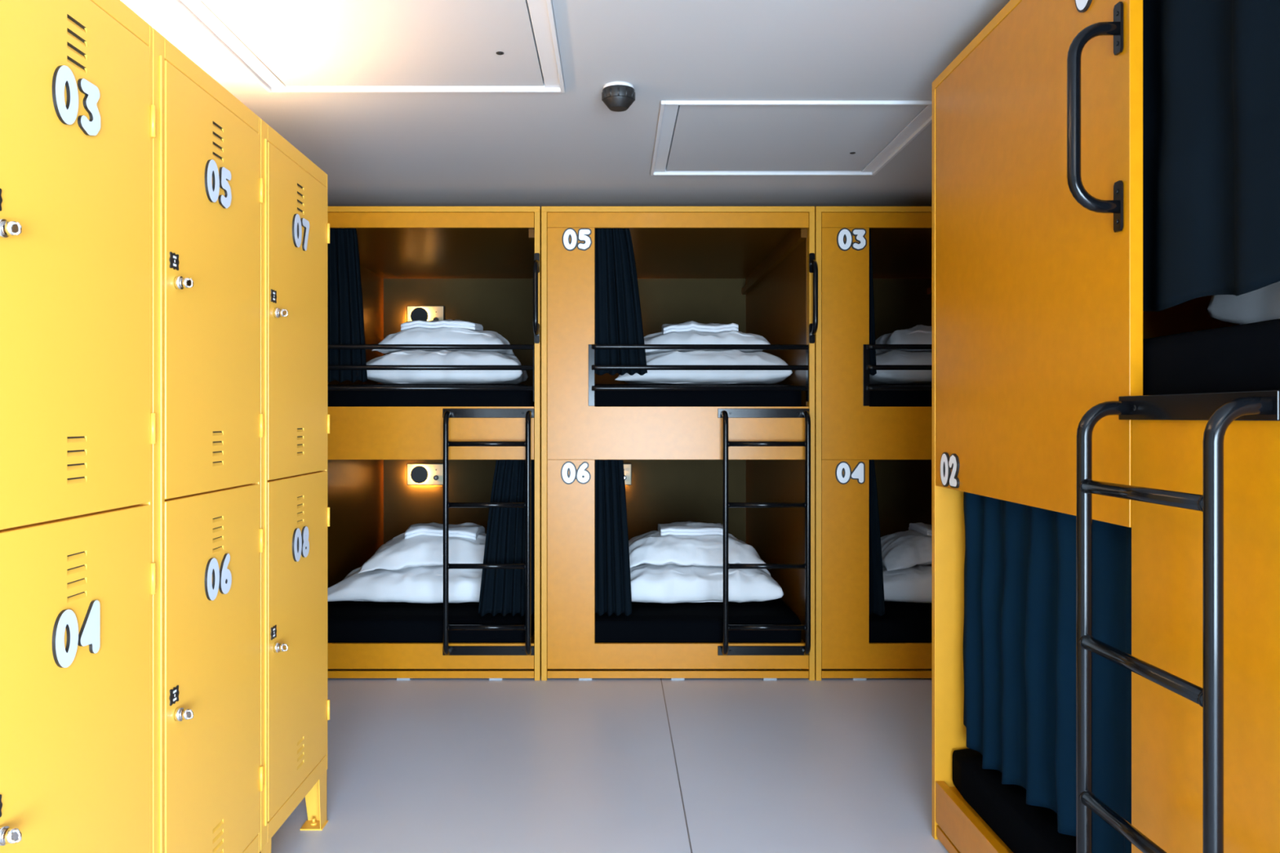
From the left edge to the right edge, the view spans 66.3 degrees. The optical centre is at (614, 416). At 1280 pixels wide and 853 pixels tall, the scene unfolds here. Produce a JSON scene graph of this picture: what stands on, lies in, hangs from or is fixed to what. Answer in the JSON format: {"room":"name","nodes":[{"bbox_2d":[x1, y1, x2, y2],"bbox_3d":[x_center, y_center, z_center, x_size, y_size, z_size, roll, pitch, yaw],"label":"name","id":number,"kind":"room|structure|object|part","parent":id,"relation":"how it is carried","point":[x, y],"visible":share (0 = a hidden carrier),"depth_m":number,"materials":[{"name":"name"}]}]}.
{"room":"dormitory","nodes":[
{"label":"dormitory","id":0,"kind":"room"},
{"bbox_2d":[120,0,1009,208],"bbox_3d":[0.290,-1.090,2.220,4.060,0.120,9.040,0,0,0],"label":"ceiling","id":1,"kind":"structure","parent":0,"point":[566,148],"depth_m":3.22,"materials":[{"name":"grey paint"}]},
{"bbox_2d":[170,0,564,92],"bbox_3d":[-0.623,-1.040,2.618,0.933,0.041,0.933,0,0,0],"label":"ceiling hatch","id":2,"kind":"object","parent":1,"relation":"attached to","point":[286,46],"visible":0.98,"depth_m":2.70,"materials":[{"name":"white"}]},
{"bbox_2d":[601,81,635,111],"bbox_3d":[0.012,-0.995,3.060,0.104,0.070,0.103,0,0,0],"label":"smoke detector","id":3,"kind":"object","parent":1,"relation":"attached to","point":[618,96],"visible":1,"depth_m":3.02,"materials":[{"name":"black plastic"}]},
{"bbox_2d":[650,100,932,175],"bbox_3d":[0.625,-1.040,3.670,0.948,0.041,0.948,0,0,0],"label":"ceiling hatch","id":4,"kind":"object","parent":1,"relation":"attached to","point":[709,137],"visible":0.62,"depth_m":3.59,"materials":[{"name":"white metal"}]},
{"bbox_2d":[271,668,948,852],"bbox_3d":[0.290,1.250,2.220,4.060,0.100,9.040,0,0,0],"label":"floor","id":5,"kind":"structure","parent":0,"point":[415,765],"depth_m":3.36,"materials":[{"name":"grey tile"}]},
{"bbox_2d":[0,0,155,852],"bbox_3d":[-1.084,0.241,1.530,0.536,1.917,0.548,0,0,0],"label":"locker","id":6,"kind":"object","parent":5,"relation":"on","point":[77,112],"visible":1,"depth_m":1.54,"materials":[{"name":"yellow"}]},
{"bbox_3d":[-0.859,0.578,1.547,0.020,0.834,0.486,0,0,0],"label":"door","id":7,"kind":"part","parent":6,"relation":"part of","materials":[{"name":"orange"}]},
{"bbox_3d":[-0.859,-0.259,1.547,0.020,0.832,0.486,0,0,0],"label":"door","id":8,"kind":"part","parent":6,"relation":"part of","materials":[{"name":"orange"}]},
{"bbox_2d":[152,27,262,852],"bbox_3d":[-1.084,0.241,2.080,0.536,1.917,0.548,0,0,0],"label":"locker","id":9,"kind":"object","parent":5,"relation":"on","point":[207,183],"visible":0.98,"depth_m":2.02,"materials":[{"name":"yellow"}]},
{"bbox_3d":[-0.859,0.578,2.097,0.020,0.834,0.486,0,0,0],"label":"door","id":10,"kind":"part","parent":9,"relation":"part of","materials":[{"name":"orange"}]},
{"bbox_3d":[-0.859,-0.259,2.097,0.020,0.832,0.486,0,0,0],"label":"door","id":11,"kind":"part","parent":9,"relation":"part of","materials":[{"name":"orange"}]},
{"bbox_2d":[259,118,329,852],"bbox_3d":[-1.084,0.241,2.630,0.536,1.917,0.548,0,0,0],"label":"locker","id":12,"kind":"object","parent":5,"relation":"on","point":[295,228],"visible":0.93,"depth_m":2.58,"materials":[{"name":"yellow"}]},
{"bbox_3d":[-0.887,1.123,2.396,0.079,0.155,0.075,0,0,0],"label":"leg","id":13,"kind":"part","parent":12,"relation":"part of","materials":[{"name":"orange"}]},
{"bbox_3d":[-0.859,0.578,2.647,0.020,0.834,0.486,0,0,0],"label":"door","id":14,"kind":"part","parent":12,"relation":"part of","materials":[{"name":"orange"}]},
{"bbox_3d":[-0.859,-0.259,2.647,0.020,0.832,0.486,0,0,0],"label":"door","id":15,"kind":"part","parent":12,"relation":"part of","materials":[{"name":"orange"}]},
{"bbox_3d":[-0.887,1.123,2.865,0.079,0.155,0.075,0,0,0],"label":"leg","id":16,"kind":"part","parent":12,"relation":"part of","materials":[{"name":"orange"}]},
{"bbox_2d":[327,206,541,680],"bbox_3d":[-0.960,0.122,5.483,1.242,2.155,2.254,0,0,0],"label":"pod","id":17,"kind":"object","parent":5,"relation":"on","point":[391,469],"visible":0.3,"depth_m":4.45,"materials":[{"name":"orange wood"}]},
{"bbox_2d":[327,228,367,382],"bbox_3d":[-1.237,-0.521,4.513,0.197,0.729,0.043,0,0,0],"label":"curtain","id":18,"kind":"object","parent":17,"relation":"hanging from","point":[345,318],"visible":0.79,"depth_m":4.51,"materials":[{"name":"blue fabric"}]},
{"bbox_2d":[406,463,443,484],"bbox_3d":[-1.259,0.385,6.528,0.248,0.144,0.076,0,0,0],"label":"lamp","id":19,"kind":"object","parent":17,"relation":"attached to","point":[416,473],"depth_m":6.52,"materials":[{"name":"white plastic"}]},
{"bbox_3d":[-1.259,0.385,6.518,0.240,0.136,0.004,0,0,0],"label":"plate","id":20,"kind":"part","parent":17,"relation":"part of","materials":[{"name":"beige"}]},
{"bbox_3d":[-1.259,-0.665,6.518,0.240,0.136,0.004,0,0,0],"label":"plate","id":21,"kind":"part","parent":17,"relation":"part of","materials":[{"name":"beige"}]},
{"bbox_2d":[406,306,444,321],"bbox_3d":[-1.259,-0.665,6.528,0.248,0.144,0.076,0,0,0],"label":"lamp","id":22,"kind":"object","parent":17,"relation":"attached to","point":[413,313],"depth_m":6.52,"materials":[{"name":"white plastic"}]},
{"bbox_2d":[327,556,534,642],"bbox_3d":[-0.960,0.987,5.516,1.152,0.123,2.068,0,0,0],"label":"mattress","id":23,"kind":"object","parent":17,"relation":"on","point":[348,621],"visible":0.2,"depth_m":4.49,"materials":[{"name":"black fabric"}]},
{"bbox_2d":[327,565,482,603],"bbox_3d":[-1.011,0.831,5.028,0.980,0.182,0.644,0,0,3],"label":"duvet","id":24,"kind":"object","parent":23,"relation":"on","point":[422,584],"visible":0.56,"depth_m":4.77,"materials":[{"name":"white fabric"}]},
{"bbox_2d":[358,533,486,573],"bbox_3d":[-0.870,0.688,5.073,0.787,0.204,0.573,0,0,-3],"label":"pillow","id":25,"kind":"object","parent":24,"relation":"on","point":[399,553],"visible":0.56,"depth_m":4.84,"materials":[{"name":"white fabric"}]},
{"bbox_2d":[404,522,484,540],"bbox_3d":[-0.871,0.591,5.061,0.372,0.078,0.281,0,0,0],"label":"folded towel","id":26,"kind":"object","parent":25,"relation":"on","point":[467,530],"visible":0.92,"depth_m":4.94,"materials":[{"name":"white fabric"}]},
{"bbox_2d":[327,383,534,406],"bbox_3d":[-0.960,-0.085,5.516,1.152,0.138,2.068,0,0,0],"label":"mattress","id":27,"kind":"object","parent":17,"relation":"on","point":[335,398],"visible":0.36,"depth_m":4.48,"materials":[{"name":"black"}]},
{"bbox_2d":[366,350,528,384],"bbox_3d":[-0.863,-0.254,5.096,0.807,0.192,0.566,0,0,-3],"label":"duvet","id":28,"kind":"object","parent":27,"relation":"on","point":[411,357],"visible":0.72,"depth_m":4.85,"materials":[{"name":"white fabric"}]},
{"bbox_2d":[372,327,515,355],"bbox_3d":[-0.876,-0.386,5.127,0.687,0.175,0.474,0,0,0],"label":"pillow","id":29,"kind":"object","parent":28,"relation":"on","point":[417,335],"visible":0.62,"depth_m":4.93,"materials":[{"name":"white fabric"}]},
{"bbox_2d":[400,319,483,330],"bbox_3d":[-0.894,-0.472,5.103,0.389,0.070,0.269,0,0,0],"label":"folded towel","id":30,"kind":"object","parent":29,"relation":"on","point":[448,323],"visible":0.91,"depth_m":4.98,"materials":[{"name":"white fabric"}]},
{"bbox_3d":[-0.855,-0.128,4.450,0.995,0.023,0.032,0,0,-1],"label":"rail","id":31,"kind":"part","parent":17,"relation":"part of","materials":[{"name":"black metal"}]},
{"bbox_3d":[-0.855,-0.222,4.450,0.995,0.023,0.032,0,0,-1],"label":"rail","id":32,"kind":"part","parent":17,"relation":"part of","materials":[{"name":"black metal"}]},
{"bbox_3d":[-0.855,-0.316,4.450,0.995,0.023,0.032,0,0,-1],"label":"rail","id":33,"kind":"part","parent":17,"relation":"part of","materials":[{"name":"black metal"}]},
{"bbox_3d":[-0.960,0.672,4.464,1.188,0.951,0.020,0,0,0],"label":"panel","id":34,"kind":"part","parent":17,"relation":"part of","materials":[{"name":"orange wood"}]},
{"bbox_3d":[-0.960,-0.331,4.462,1.188,1.054,0.020,0,0,0],"label":"panel","id":35,"kind":"part","parent":17,"relation":"part of","materials":[{"name":"orange wood"}]},
{"bbox_3d":[-0.960,-0.943,5.530,1.242,0.025,2.160,0,0,0],"label":"panel","id":36,"kind":"part","parent":17,"relation":"part of","materials":[{"name":"orange wood"}]},
{"bbox_3d":[-0.753,0.524,4.402,0.025,1.103,0.090,0,0,0],"label":"ladder rail","id":37,"kind":"part","parent":17,"relation":"part of","materials":[{"name":"black metal"}]},
{"bbox_3d":[-0.960,0.125,6.600,1.192,2.110,0.020,0,0,0],"label":"panel","id":38,"kind":"part","parent":17,"relation":"part of","materials":[{"name":"orange wood"}]},
{"bbox_3d":[-0.572,1.063,4.446,0.416,0.042,0.008,0,0,0],"label":"mounting plate","id":39,"kind":"part","parent":17,"relation":"part of","materials":[{"name":"black metal"}]},
{"bbox_3d":[-0.572,-0.015,4.446,0.416,0.042,0.008,0,0,0],"label":"mounting plate","id":40,"kind":"part","parent":17,"relation":"part of","materials":[{"name":"black metal"}]},
{"bbox_2d":[478,459,534,616],"bbox_3d":[-0.501,0.529,4.515,0.260,0.778,0.040,0,0,0],"label":"curtain","id":41,"kind":"object","parent":17,"relation":"hanging from","point":[502,591],"visible":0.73,"depth_m":4.51,"materials":[{"name":"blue fabric"}]},
{"bbox_3d":[-0.386,0.524,4.402,0.025,1.103,0.090,0,0,0],"label":"ladder rail","id":42,"kind":"part","parent":17,"relation":"part of","materials":[{"name":"black metal"}]},
{"bbox_3d":[-0.368,-0.198,4.475,0.004,0.259,0.050,0,0,0],"label":"mounting plate","id":43,"kind":"part","parent":17,"relation":"part of","materials":[{"name":"black metal"}]},
{"bbox_3d":[-0.352,-0.377,4.447,0.025,0.090,0.007,0,0,0],"label":"mounting plate","id":44,"kind":"part","parent":17,"relation":"part of","materials":[{"name":"black metal"}]},
{"bbox_3d":[-0.352,-0.697,4.447,0.025,0.090,0.007,0,0,0],"label":"mounting plate","id":45,"kind":"part","parent":17,"relation":"part of","materials":[{"name":"black metal"}]},
{"bbox_3d":[-0.351,0.135,5.530,0.025,2.130,2.160,0,0,0],"label":"panel","id":46,"kind":"part","parent":17,"relation":"part of","materials":[{"name":"orange wood"}]},
{"bbox_2d":[541,206,817,680],"bbox_3d":[0.288,0.122,5.483,1.242,2.155,2.254,0,0,0],"label":"pod","id":47,"kind":"object","parent":5,"relation":"on","point":[749,471],"visible":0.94,"depth_m":4.45,"materials":[{"name":"orange wood"}]},
{"bbox_3d":[-0.321,0.135,5.530,0.025,2.130,2.160,0,0,0],"label":"panel","id":48,"kind":"part","parent":47,"relation":"part of","materials":[{"name":"orange wood"}]},
{"bbox_3d":[-0.105,-0.188,4.446,0.028,0.279,0.008,0,0,0],"label":"mounting plate","id":49,"kind":"part","parent":47,"relation":"part of","materials":[{"name":"black metal"}]},
{"bbox_2d":[595,459,632,616],"bbox_3d":[-0.009,0.529,4.519,0.181,0.778,0.040,0,0,0],"label":"curtain","id":50,"kind":"object","parent":47,"relation":"hanging from","point":[612,566],"visible":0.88,"depth_m":4.51,"materials":[{"name":"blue fabric"}]},
{"bbox_2d":[595,228,647,375],"bbox_3d":[0.026,-0.537,4.518,0.250,0.696,0.052,0,0,0],"label":"curtain","id":51,"kind":"object","parent":47,"relation":"hanging from","point":[618,314],"visible":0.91,"depth_m":4.51,"materials":[{"name":"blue fabric"}]},
{"bbox_3d":[-0.011,0.385,6.518,0.240,0.136,0.004,0,0,0],"label":"plate","id":52,"kind":"part","parent":47,"relation":"part of","materials":[{"name":"beige plastic"}]},
{"bbox_2d":[623,463,631,484],"bbox_3d":[-0.011,0.385,6.528,0.248,0.144,0.076,0,0,0],"label":"lamp","id":53,"kind":"object","parent":47,"relation":"attached to","point":[627,467],"depth_m":6.52,"materials":[{"name":"white plastic"}]},
{"bbox_3d":[0.288,0.125,6.600,1.192,2.110,0.020,0,0,0],"label":"panel","id":54,"kind":"part","parent":47,"relation":"part of","materials":[{"name":"orange wood"}]},
{"bbox_3d":[0.288,-0.943,5.530,1.242,0.025,2.160,0,0,0],"label":"panel","id":55,"kind":"part","parent":47,"relation":"part of","materials":[{"name":"orange wood"}]},
{"bbox_3d":[0.288,-0.331,4.462,1.188,1.054,0.020,0,0,0],"label":"panel","id":56,"kind":"part","parent":47,"relation":"part of","materials":[{"name":"orange wood"}]},
{"bbox_3d":[0.288,0.672,4.464,1.188,0.951,0.020,0,0,0],"label":"panel","id":57,"kind":"part","parent":47,"relation":"part of","materials":[{"name":"orange wood"}]},
{"bbox_2d":[595,598,801,642],"bbox_3d":[0.288,0.987,5.516,1.152,0.123,2.068,0,0,0],"label":"mattress","id":58,"kind":"object","parent":47,"relation":"on","point":[648,622],"visible":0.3,"depth_m":4.49,"materials":[{"name":"black fabric"}]},
{"bbox_2d":[630,563,783,603],"bbox_3d":[0.400,0.830,5.041,0.827,0.185,0.618,0,0,-2],"label":"duvet","id":59,"kind":"object","parent":58,"relation":"on","point":[650,583],"visible":0.66,"depth_m":4.77,"materials":[{"name":"white fabric"}]},
{"bbox_2d":[628,530,765,568],"bbox_3d":[0.371,0.680,5.074,0.781,0.198,0.584,0,0,0],"label":"pillow","id":60,"kind":"object","parent":59,"relation":"on","point":[652,548],"visible":0.7,"depth_m":4.84,"materials":[{"name":"white fabric"}]},
{"bbox_2d":[657,520,723,535],"bbox_3d":[0.401,0.579,5.062,0.347,0.068,0.274,0,0,0],"label":"folded towel","id":61,"kind":"object","parent":60,"relation":"on","point":[688,527],"visible":0.95,"depth_m":4.93,"materials":[{"name":"white fabric"}]},
{"bbox_2d":[595,383,801,406],"bbox_3d":[0.288,-0.086,5.516,1.152,0.138,2.068,0,0,0],"label":"mattress","id":62,"kind":"object","parent":47,"relation":"on","point":[602,398],"visible":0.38,"depth_m":4.48,"materials":[{"name":"black"}]},
{"bbox_2d":[615,349,792,384],"bbox_3d":[0.439,-0.253,5.085,0.889,0.190,0.617,0,0,-1],"label":"duvet","id":63,"kind":"object","parent":62,"relation":"on","point":[693,357],"visible":0.68,"depth_m":4.85,"materials":[{"name":"white fabric"}]},
{"bbox_2d":[644,329,770,353],"bbox_3d":[0.440,-0.377,5.132,0.734,0.159,0.476,0,0,0],"label":"pillow","id":64,"kind":"object","parent":63,"relation":"on","point":[692,336],"visible":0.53,"depth_m":4.93,"materials":[{"name":"white fabric"}]},
{"bbox_2d":[661,320,738,333],"bbox_3d":[0.440,-0.455,5.103,0.385,0.074,0.261,0,0,0],"label":"folded towel","id":65,"kind":"object","parent":64,"relation":"on","point":[691,325],"visible":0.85,"depth_m":4.98,"materials":[{"name":"white fabric"}]},
{"bbox_3d":[0.393,-0.128,4.450,0.995,0.023,0.032,0,0,-1],"label":"rail","id":66,"kind":"part","parent":47,"relation":"part of","materials":[{"name":"black metal"}]},
{"bbox_3d":[0.393,-0.222,4.450,0.995,0.023,0.032,0,0,-1],"label":"rail","id":67,"kind":"part","parent":47,"relation":"part of","materials":[{"name":"black metal"}]},
{"bbox_3d":[0.393,-0.316,4.450,0.995,0.023,0.032,0,0,-1],"label":"rail","id":68,"kind":"part","parent":47,"relation":"part of","materials":[{"name":"black metal"}]},
{"bbox_3d":[0.495,0.524,4.402,0.025,1.103,0.090,0,0,0],"label":"ladder rail","id":69,"kind":"part","parent":47,"relation":"part of","materials":[{"name":"black metal"}]},
{"bbox_3d":[0.676,1.063,4.446,0.416,0.042,0.008,0,0,0],"label":"mounting plate","id":70,"kind":"part","parent":47,"relation":"part of","materials":[{"name":"black metal"}]},
{"bbox_3d":[0.676,-0.015,4.446,0.416,0.042,0.008,0,0,0],"label":"mounting plate","id":71,"kind":"part","parent":47,"relation":"part of","materials":[{"name":"black metal"}]},
{"bbox_3d":[0.862,0.524,4.402,0.025,1.103,0.090,0,0,0],"label":"ladder rail","id":72,"kind":"part","parent":47,"relation":"part of","materials":[{"name":"black metal"}]},
{"bbox_3d":[0.880,-0.198,4.475,0.004,0.259,0.050,0,0,0],"label":"mounting plate","id":73,"kind":"part","parent":47,"relation":"part of","materials":[{"name":"black metal"}]},
{"bbox_3d":[0.896,0.135,5.530,0.025,2.130,2.160,0,0,0],"label":"panel","id":74,"kind":"part","parent":47,"relation":"part of","materials":[{"name":"orange wood"}]},
{"bbox_3d":[0.895,-0.377,4.447,0.025,0.090,0.007,0,0,0],"label":"mounting plate","id":75,"kind":"part","parent":47,"relation":"part of","materials":[{"name":"black metal"}]},
{"bbox_3d":[0.895,-0.697,4.447,0.025,0.090,0.007,0,0,0],"label":"mounting plate","id":76,"kind":"part","parent":47,"relation":"part of","materials":[{"name":"black metal"}]},
{"bbox_2d":[814,206,932,680],"bbox_3d":[1.535,0.122,5.483,1.242,2.155,2.254,0,0,0],"label":"pod","id":77,"kind":"object","parent":5,"relation":"on","point":[849,433],"visible":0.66,"depth_m":4.45,"materials":[{"name":"orange wood"}]},
{"bbox_3d":[0.926,0.135,5.530,0.025,2.130,2.160,0,0,0],"label":"panel","id":78,"kind":"part","parent":77,"relation":"part of","materials":[{"name":"orange wood"}]},
{"bbox_3d":[1.142,-0.188,4.446,0.028,0.279,0.008,0,0,0],"label":"mounting plate","id":79,"kind":"part","parent":77,"relation":"part of","materials":[{"name":"black metal"}]},
{"bbox_3d":[1.535,-0.943,5.530,1.242,0.025,2.160,0,0,0],"label":"panel","id":80,"kind":"part","parent":77,"relation":"part of","materials":[{"name":"orange wood"}]},
{"bbox_2d":[868,459,884,616],"bbox_3d":[1.187,0.529,4.513,0.117,0.778,0.030,0,0,0],"label":"curtain","id":81,"kind":"object","parent":77,"relation":"hanging from","point":[876,588],"visible":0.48,"depth_m":4.51,"materials":[{"name":"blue fabric"}]},
{"bbox_3d":[1.535,0.672,4.464,1.188,0.951,0.020,0,0,0],"label":"panel","id":82,"kind":"part","parent":77,"relation":"part of","materials":[{"name":"orange wood"}]},
{"bbox_3d":[1.535,-0.331,4.462,1.188,1.054,0.020,0,0,0],"label":"panel","id":83,"kind":"part","parent":77,"relation":"part of","materials":[{"name":"orange wood"}]},
{"bbox_3d":[1.640,-0.128,4.450,0.995,0.023,0.032,0,0,-1],"label":"rail","id":84,"kind":"part","parent":77,"relation":"part of","materials":[{"name":"black metal"}]},
{"bbox_3d":[1.640,-0.222,4.450,0.995,0.023,0.032,0,0,-1],"label":"rail","id":85,"kind":"part","parent":77,"relation":"part of","materials":[{"name":"black metal"}]},
{"bbox_3d":[1.640,-0.316,4.450,0.995,0.023,0.032,0,0,-1],"label":"rail","id":86,"kind":"part","parent":77,"relation":"part of","materials":[{"name":"black metal"}]},
{"bbox_2d":[868,600,932,642],"bbox_3d":[1.535,0.987,5.516,1.152,0.123,2.068,0,0,0],"label":"mattress","id":87,"kind":"object","parent":77,"relation":"on","point":[902,621],"visible":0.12,"depth_m":4.49,"materials":[{"name":"black fabric"}]},
{"bbox_2d":[882,561,932,603],"bbox_3d":[1.662,0.830,5.041,0.844,0.184,0.631,0,0,3],"label":"duvet","id":88,"kind":"object","parent":87,"relation":"on","point":[913,584],"visible":0.14,"depth_m":4.77,"materials":[{"name":"white fabric"}]},
{"bbox_2d":[880,529,932,571],"bbox_3d":[1.701,0.683,5.069,0.786,0.188,0.568,0,0,-3],"label":"pillow","id":89,"kind":"object","parent":88,"relation":"on","point":[908,548],"visible":0.34,"depth_m":4.86,"materials":[{"name":"white fabric"}]},
{"bbox_2d":[908,522,932,536],"bbox_3d":[1.730,0.587,5.062,0.344,0.073,0.248,0,0,-5],"label":"folded towel","id":90,"kind":"object","parent":89,"relation":"on","point":[925,529],"visible":0.13,"depth_m":5.02,"materials":[{"name":"white fabric"}]},
{"bbox_2d":[869,383,932,406],"bbox_3d":[1.535,-0.086,5.516,1.152,0.138,2.068,0,0,0],"label":"mattress","id":91,"kind":"object","parent":77,"relation":"on","point":[877,398],"visible":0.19,"depth_m":4.48,"materials":[{"name":"black"}]},
{"bbox_2d":[869,350,932,384],"bbox_3d":[1.662,-0.254,5.098,0.809,0.192,0.579,0,0,-2],"label":"duvet","id":92,"kind":"object","parent":91,"relation":"on","point":[893,357],"visible":0.22,"depth_m":4.84,"materials":[{"name":"white fabric"}]},
{"bbox_2d":[875,324,932,354],"bbox_3d":[1.700,-0.393,5.128,0.643,0.174,0.460,0,0,0],"label":"pillow","id":93,"kind":"object","parent":92,"relation":"on","point":[918,334],"visible":0.21,"depth_m":4.95,"materials":[{"name":"white fabric"}]},
{"bbox_3d":[1.535,0.125,6.600,1.192,2.110,0.020,0,0,0],"label":"panel","id":94,"kind":"part","parent":77,"relation":"part of","materials":[{"name":"orange wood"}]},
{"bbox_2d":[932,0,1279,852],"bbox_3d":[1.385,0.122,1.743,1.144,2.155,2.120,0,0,0],"label":"pod","id":95,"kind":"object","parent":5,"relation":"on","point":[1040,324],"visible":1,"depth_m":1.80,"materials":[{"name":"orange wood"}]},
{"bbox_3d":[1.432,-0.943,1.743,1.050,0.025,2.120,0,0,0],"label":"panel","id":96,"kind":"part","parent":95,"relation":"part of","materials":[{"name":"orange wood"}]},
{"bbox_2d":[952,748,1076,852],"bbox_3d":[1.421,0.985,1.748,0.959,0.127,2.035,0,0,0],"label":"mattress","id":97,"kind":"object","parent":95,"relation":"on","point":[1024,828],"visible":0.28,"depth_m":2.38,"materials":[{"name":"black fabric"}]},
{"bbox_3d":[0.921,-0.366,2.253,0.024,1.125,1.047,0,0,0],"label":"panel","id":98,"kind":"part","parent":95,"relation":"part of","materials":[{"name":"orange wood"}]},
{"bbox_2d":[963,492,1131,852],"bbox_3d":[0.969,0.528,2.222,0.048,0.776,1.046,0,0,0],"label":"curtain","id":99,"kind":"object","parent":95,"relation":"hanging from","point":[1020,628],"visible":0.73,"depth_m":2.22,"materials":[{"name":"blue fabric"}]},
{"bbox_3d":[0.859,0.524,1.726,0.090,1.103,0.025,0,0,0],"label":"ladder rail","id":100,"kind":"part","parent":95,"relation":"part of","materials":[{"name":"black metal"}]},
{"bbox_3d":[0.903,-0.377,1.760,0.007,0.090,0.025,0,0,0],"label":"mounting plate","id":101,"kind":"part","parent":95,"relation":"part of","materials":[{"name":"black metal"}]},
{"bbox_3d":[0.903,-0.697,1.760,0.007,0.090,0.025,0,0,0],"label":"mounting plate","id":102,"kind":"part","parent":95,"relation":"part of","materials":[{"name":"black metal"}]},
{"bbox_3d":[0.903,-0.015,1.542,0.008,0.042,0.421,0,0,0],"label":"mounting plate","id":103,"kind":"part","parent":95,"relation":"part of","materials":[{"name":"black metal"}]},
{"bbox_3d":[0.922,0.556,1.218,0.022,1.184,1.019,0,0,0],"label":"panel","id":104,"kind":"part","parent":95,"relation":"part of","materials":[{"name":"orange wood"}]},
{"bbox_2d":[1142,318,1279,395],"bbox_3d":[1.421,-0.082,1.748,0.959,0.132,2.035,0,0,0],"label":"mattress","id":105,"kind":"object","parent":95,"relation":"on","point":[1242,357],"visible":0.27,"depth_m":1.54,"materials":[{"name":"black fabric"}]},
{"bbox_2d":[1206,281,1279,324],"bbox_3d":[1.450,-0.253,1.613,0.564,0.208,0.667,0,0,0],"label":"duvet","id":106,"kind":"object","parent":105,"relation":"on","point":[1263,304],"visible":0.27,"depth_m":1.83,"materials":[{"name":"white fabric"}]},
{"bbox_2d":[1142,0,1279,311],"bbox_3d":[0.974,-0.536,1.355,0.044,0.698,1.011,0,0,0],"label":"curtain","id":107,"kind":"object","parent":95,"relation":"hanging from","point":[1211,68],"visible":0.91,"depth_m":1.61,"materials":[{"name":"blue fabric"}]},
{"bbox_3d":[0.859,0.524,1.354,0.090,1.103,0.025,0,0,0],"label":"ladder rail","id":108,"kind":"part","parent":95,"relation":"part of","materials":[{"name":"black metal"}]}
]}

